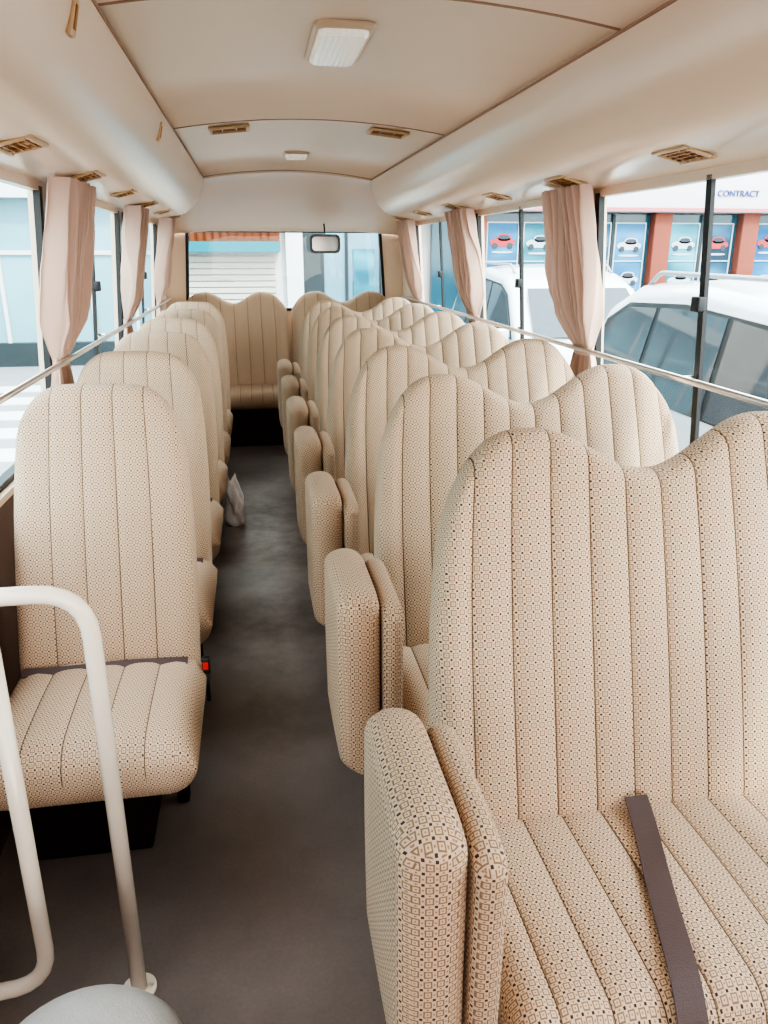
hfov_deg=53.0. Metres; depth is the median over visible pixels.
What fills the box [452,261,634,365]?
van
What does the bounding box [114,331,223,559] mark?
seat
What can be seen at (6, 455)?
crosswalk
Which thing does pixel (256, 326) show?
seat
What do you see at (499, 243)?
picture
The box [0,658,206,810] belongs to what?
seat cushion
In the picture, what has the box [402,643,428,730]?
seat cushion
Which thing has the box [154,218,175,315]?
curtain
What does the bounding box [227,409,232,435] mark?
seat cushion
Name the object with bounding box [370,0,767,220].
duct
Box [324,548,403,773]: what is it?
seat
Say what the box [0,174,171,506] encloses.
window
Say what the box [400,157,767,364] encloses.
wall
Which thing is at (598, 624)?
seat
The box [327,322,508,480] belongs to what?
seat
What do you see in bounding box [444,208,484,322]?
curtain
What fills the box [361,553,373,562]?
seat cushion
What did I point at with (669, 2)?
trim
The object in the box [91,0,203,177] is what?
trim
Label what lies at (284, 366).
seat cushion
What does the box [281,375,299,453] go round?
seat cushion
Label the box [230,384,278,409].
seat cushion
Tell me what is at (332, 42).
recessed light
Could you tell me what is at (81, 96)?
duct
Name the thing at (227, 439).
seat cushion
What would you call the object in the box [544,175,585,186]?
air vent
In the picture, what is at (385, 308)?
seat
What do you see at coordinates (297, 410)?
seat cushion
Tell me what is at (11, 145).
air vent
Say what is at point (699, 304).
window
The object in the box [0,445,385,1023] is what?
floor
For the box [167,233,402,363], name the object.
wall
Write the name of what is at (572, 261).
curtain
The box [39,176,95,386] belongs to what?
curtain
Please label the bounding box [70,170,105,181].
air vent
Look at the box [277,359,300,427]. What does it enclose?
seat
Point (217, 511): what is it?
seat cushion
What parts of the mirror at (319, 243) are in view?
glass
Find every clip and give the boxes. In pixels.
[66,0,78,38]
[156,122,162,141]
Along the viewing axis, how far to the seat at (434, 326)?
3.97 m
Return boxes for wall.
[0,168,166,854]
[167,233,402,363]
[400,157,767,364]
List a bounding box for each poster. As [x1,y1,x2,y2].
[487,223,517,266]
[524,223,545,263]
[605,224,609,270]
[613,224,644,291]
[666,224,698,282]
[699,224,732,280]
[752,225,767,275]
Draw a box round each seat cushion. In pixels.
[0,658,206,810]
[197,560,217,643]
[210,500,223,559]
[218,459,227,504]
[224,431,230,464]
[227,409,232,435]
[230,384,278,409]
[277,359,292,427]
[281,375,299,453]
[286,396,308,490]
[293,426,321,543]
[305,471,342,625]
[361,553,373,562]
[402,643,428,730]
[495,790,767,1023]
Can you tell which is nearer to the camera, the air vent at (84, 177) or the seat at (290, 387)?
the air vent at (84, 177)
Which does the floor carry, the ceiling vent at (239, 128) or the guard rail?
the guard rail
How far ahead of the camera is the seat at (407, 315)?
4.61 m
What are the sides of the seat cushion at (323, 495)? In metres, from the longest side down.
0.420 x 0.337 x 0.096 m
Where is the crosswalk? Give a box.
[0,385,40,462]
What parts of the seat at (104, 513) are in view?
backrest, leg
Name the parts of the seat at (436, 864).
backrest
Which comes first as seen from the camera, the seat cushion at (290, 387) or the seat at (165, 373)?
the seat at (165, 373)
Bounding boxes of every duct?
[0,0,203,218]
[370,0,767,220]
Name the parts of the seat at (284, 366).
backrest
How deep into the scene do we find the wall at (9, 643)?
2.09 m
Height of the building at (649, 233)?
8.000 m
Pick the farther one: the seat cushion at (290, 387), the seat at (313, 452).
the seat cushion at (290, 387)
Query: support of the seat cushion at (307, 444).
on the seat at (313, 452)
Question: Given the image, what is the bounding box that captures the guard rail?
[0,586,156,1000]
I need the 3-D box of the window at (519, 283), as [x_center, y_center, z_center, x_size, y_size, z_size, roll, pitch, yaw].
[0.639,-0.967,3.529,0.087,0.805,1.400,-3,19,-9]
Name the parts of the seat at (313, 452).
backrest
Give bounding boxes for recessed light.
[283,151,309,159]
[304,19,374,66]
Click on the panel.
(259, 201)
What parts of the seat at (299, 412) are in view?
backrest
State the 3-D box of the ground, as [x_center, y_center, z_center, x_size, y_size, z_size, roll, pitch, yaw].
[-3.254,-4.229,19.400,120.000,0.100,120.000,-3,19,-9]
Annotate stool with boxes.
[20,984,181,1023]
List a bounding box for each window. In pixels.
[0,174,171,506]
[92,204,123,355]
[122,212,156,324]
[185,231,384,310]
[353,249,374,296]
[401,165,767,444]
[415,219,445,310]
[476,203,541,338]
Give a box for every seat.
[0,383,211,860]
[77,351,217,658]
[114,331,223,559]
[138,318,227,504]
[155,309,230,464]
[168,302,232,435]
[186,291,386,446]
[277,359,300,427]
[281,375,308,453]
[286,396,319,490]
[293,426,334,543]
[299,297,410,380]
[305,471,359,625]
[306,303,433,401]
[315,311,464,431]
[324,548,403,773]
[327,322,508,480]
[345,338,574,562]
[364,708,508,1023]
[374,364,678,730]
[428,411,767,1023]
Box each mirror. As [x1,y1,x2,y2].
[309,224,339,252]
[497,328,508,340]
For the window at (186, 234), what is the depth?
6.04 m
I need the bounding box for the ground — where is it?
[0,365,84,474]
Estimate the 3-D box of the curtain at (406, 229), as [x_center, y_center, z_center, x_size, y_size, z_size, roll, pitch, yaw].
[0.194,-1.710,5.582,0.180,0.751,0.401,-3,19,-9]
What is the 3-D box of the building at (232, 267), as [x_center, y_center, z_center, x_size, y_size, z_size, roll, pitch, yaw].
[-2.146,-6.623,15.394,4.400,7.000,4.340,-3,19,-9]
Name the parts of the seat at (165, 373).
backrest, leg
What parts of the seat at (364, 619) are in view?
backrest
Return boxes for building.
[0,182,151,366]
[189,232,381,307]
[421,172,767,311]
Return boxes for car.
[603,271,767,451]
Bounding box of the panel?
[168,171,400,234]
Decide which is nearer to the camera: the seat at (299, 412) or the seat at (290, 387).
the seat at (299, 412)
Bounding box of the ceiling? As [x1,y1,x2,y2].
[95,0,666,178]
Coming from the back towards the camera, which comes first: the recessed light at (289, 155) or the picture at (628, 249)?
the picture at (628, 249)
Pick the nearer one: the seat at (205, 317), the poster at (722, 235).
the seat at (205, 317)
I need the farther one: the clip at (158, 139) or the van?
the van
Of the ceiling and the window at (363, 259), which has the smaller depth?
the ceiling
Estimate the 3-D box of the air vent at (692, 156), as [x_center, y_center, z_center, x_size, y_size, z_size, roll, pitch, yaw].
[0.726,-0.865,1.867,0.092,0.031,0.155,-3,19,-9]
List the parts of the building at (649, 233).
poster frame, poster frame, shop glass, poster frame, door frame, poster frame, poster frame, door frame, poster frame, poster frame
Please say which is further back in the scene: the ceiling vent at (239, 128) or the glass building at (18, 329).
the glass building at (18, 329)
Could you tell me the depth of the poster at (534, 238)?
13.92 m
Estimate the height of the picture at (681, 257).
0.972 m
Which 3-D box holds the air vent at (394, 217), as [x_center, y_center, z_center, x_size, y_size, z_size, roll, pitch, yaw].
[0.112,-2.056,5.396,0.092,0.031,0.155,-3,19,-9]
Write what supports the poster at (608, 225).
attached to the building at (649, 233)
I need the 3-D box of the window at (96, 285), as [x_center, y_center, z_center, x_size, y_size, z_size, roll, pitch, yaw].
[-1.225,-0.869,3.237,0.087,0.805,1.400,-3,19,-9]
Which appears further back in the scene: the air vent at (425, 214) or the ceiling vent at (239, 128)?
the air vent at (425, 214)
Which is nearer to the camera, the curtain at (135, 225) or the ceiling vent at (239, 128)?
the ceiling vent at (239, 128)
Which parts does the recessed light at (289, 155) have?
lamp frame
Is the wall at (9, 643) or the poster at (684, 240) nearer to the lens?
the wall at (9, 643)
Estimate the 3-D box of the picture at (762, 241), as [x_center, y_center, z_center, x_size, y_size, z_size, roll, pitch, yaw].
[7.306,-4.746,14.753,0.480,1.038,0.013,-3,19,-9]
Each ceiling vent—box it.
[208,124,249,134]
[366,127,409,139]
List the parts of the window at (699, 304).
handrail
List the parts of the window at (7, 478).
sill, handrail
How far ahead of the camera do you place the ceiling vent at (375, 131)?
3.36 m
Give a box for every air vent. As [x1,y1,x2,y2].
[0,134,48,156]
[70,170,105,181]
[110,189,137,198]
[139,201,157,207]
[154,209,171,214]
[392,216,407,220]
[413,211,431,216]
[441,203,464,209]
[482,192,511,201]
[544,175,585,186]
[651,145,716,165]
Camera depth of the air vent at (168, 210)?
4.49 m
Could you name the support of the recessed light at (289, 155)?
in the ceiling
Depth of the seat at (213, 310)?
5.10 m
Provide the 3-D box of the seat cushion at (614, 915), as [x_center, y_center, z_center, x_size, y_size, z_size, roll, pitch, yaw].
[0.579,0.665,1.320,0.885,0.145,0.460,-3,19,-9]
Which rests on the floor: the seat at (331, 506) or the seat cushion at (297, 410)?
the seat at (331, 506)
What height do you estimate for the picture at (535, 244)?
1.033 m
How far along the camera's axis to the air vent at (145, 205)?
3.79 m
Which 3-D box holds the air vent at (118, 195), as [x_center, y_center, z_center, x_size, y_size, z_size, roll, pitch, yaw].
[-1.048,-1.284,3.107,0.092,0.031,0.155,-3,19,-9]
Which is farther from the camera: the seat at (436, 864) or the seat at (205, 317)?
the seat at (205, 317)
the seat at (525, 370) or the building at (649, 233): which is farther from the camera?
the building at (649, 233)
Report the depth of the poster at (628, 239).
14.25 m
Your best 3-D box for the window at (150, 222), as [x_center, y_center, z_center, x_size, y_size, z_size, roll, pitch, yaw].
[-1.477,-1.358,4.686,0.087,0.805,1.500,-3,19,-9]
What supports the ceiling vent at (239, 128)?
in the ceiling
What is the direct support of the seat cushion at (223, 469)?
on the seat at (197, 329)
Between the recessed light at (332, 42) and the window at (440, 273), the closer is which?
the recessed light at (332, 42)
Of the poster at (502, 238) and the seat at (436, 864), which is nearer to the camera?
the seat at (436, 864)
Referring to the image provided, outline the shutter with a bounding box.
[189,257,276,302]
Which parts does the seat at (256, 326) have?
backrest, backrest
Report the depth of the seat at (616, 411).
2.05 m
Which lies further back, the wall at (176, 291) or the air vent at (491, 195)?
the wall at (176, 291)
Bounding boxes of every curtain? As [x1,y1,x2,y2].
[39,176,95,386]
[120,205,148,335]
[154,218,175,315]
[396,220,421,302]
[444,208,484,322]
[542,184,603,375]
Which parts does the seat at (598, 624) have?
backrest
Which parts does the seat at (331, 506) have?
backrest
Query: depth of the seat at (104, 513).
1.90 m
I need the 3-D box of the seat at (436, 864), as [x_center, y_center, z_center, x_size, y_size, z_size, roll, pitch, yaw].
[0.057,0.687,1.169,0.143,0.750,0.343,-3,19,-9]
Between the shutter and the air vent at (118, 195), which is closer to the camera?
the air vent at (118, 195)
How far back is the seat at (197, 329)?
3.83 m
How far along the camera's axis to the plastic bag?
4.12 m
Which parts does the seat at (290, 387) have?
backrest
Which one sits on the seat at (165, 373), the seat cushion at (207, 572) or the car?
the seat cushion at (207, 572)
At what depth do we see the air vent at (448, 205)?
3.96 m
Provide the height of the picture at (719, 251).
0.990 m
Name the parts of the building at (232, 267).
post, dark doorway, door frame, shop glass, door frame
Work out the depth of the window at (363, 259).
14.50 m
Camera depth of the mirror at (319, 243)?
5.94 m
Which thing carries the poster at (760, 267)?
attached to the building at (649, 233)
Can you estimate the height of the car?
2.025 m
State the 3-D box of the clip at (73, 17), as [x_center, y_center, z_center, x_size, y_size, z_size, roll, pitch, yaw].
[-0.558,-0.888,1.379,0.024,0.063,0.036,-3,19,-9]
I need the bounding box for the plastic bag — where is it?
[224,473,245,526]
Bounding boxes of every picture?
[490,234,514,252]
[526,235,545,253]
[617,238,640,289]
[667,237,694,282]
[709,237,727,279]
[757,236,767,276]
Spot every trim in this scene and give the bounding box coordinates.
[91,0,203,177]
[371,0,677,180]

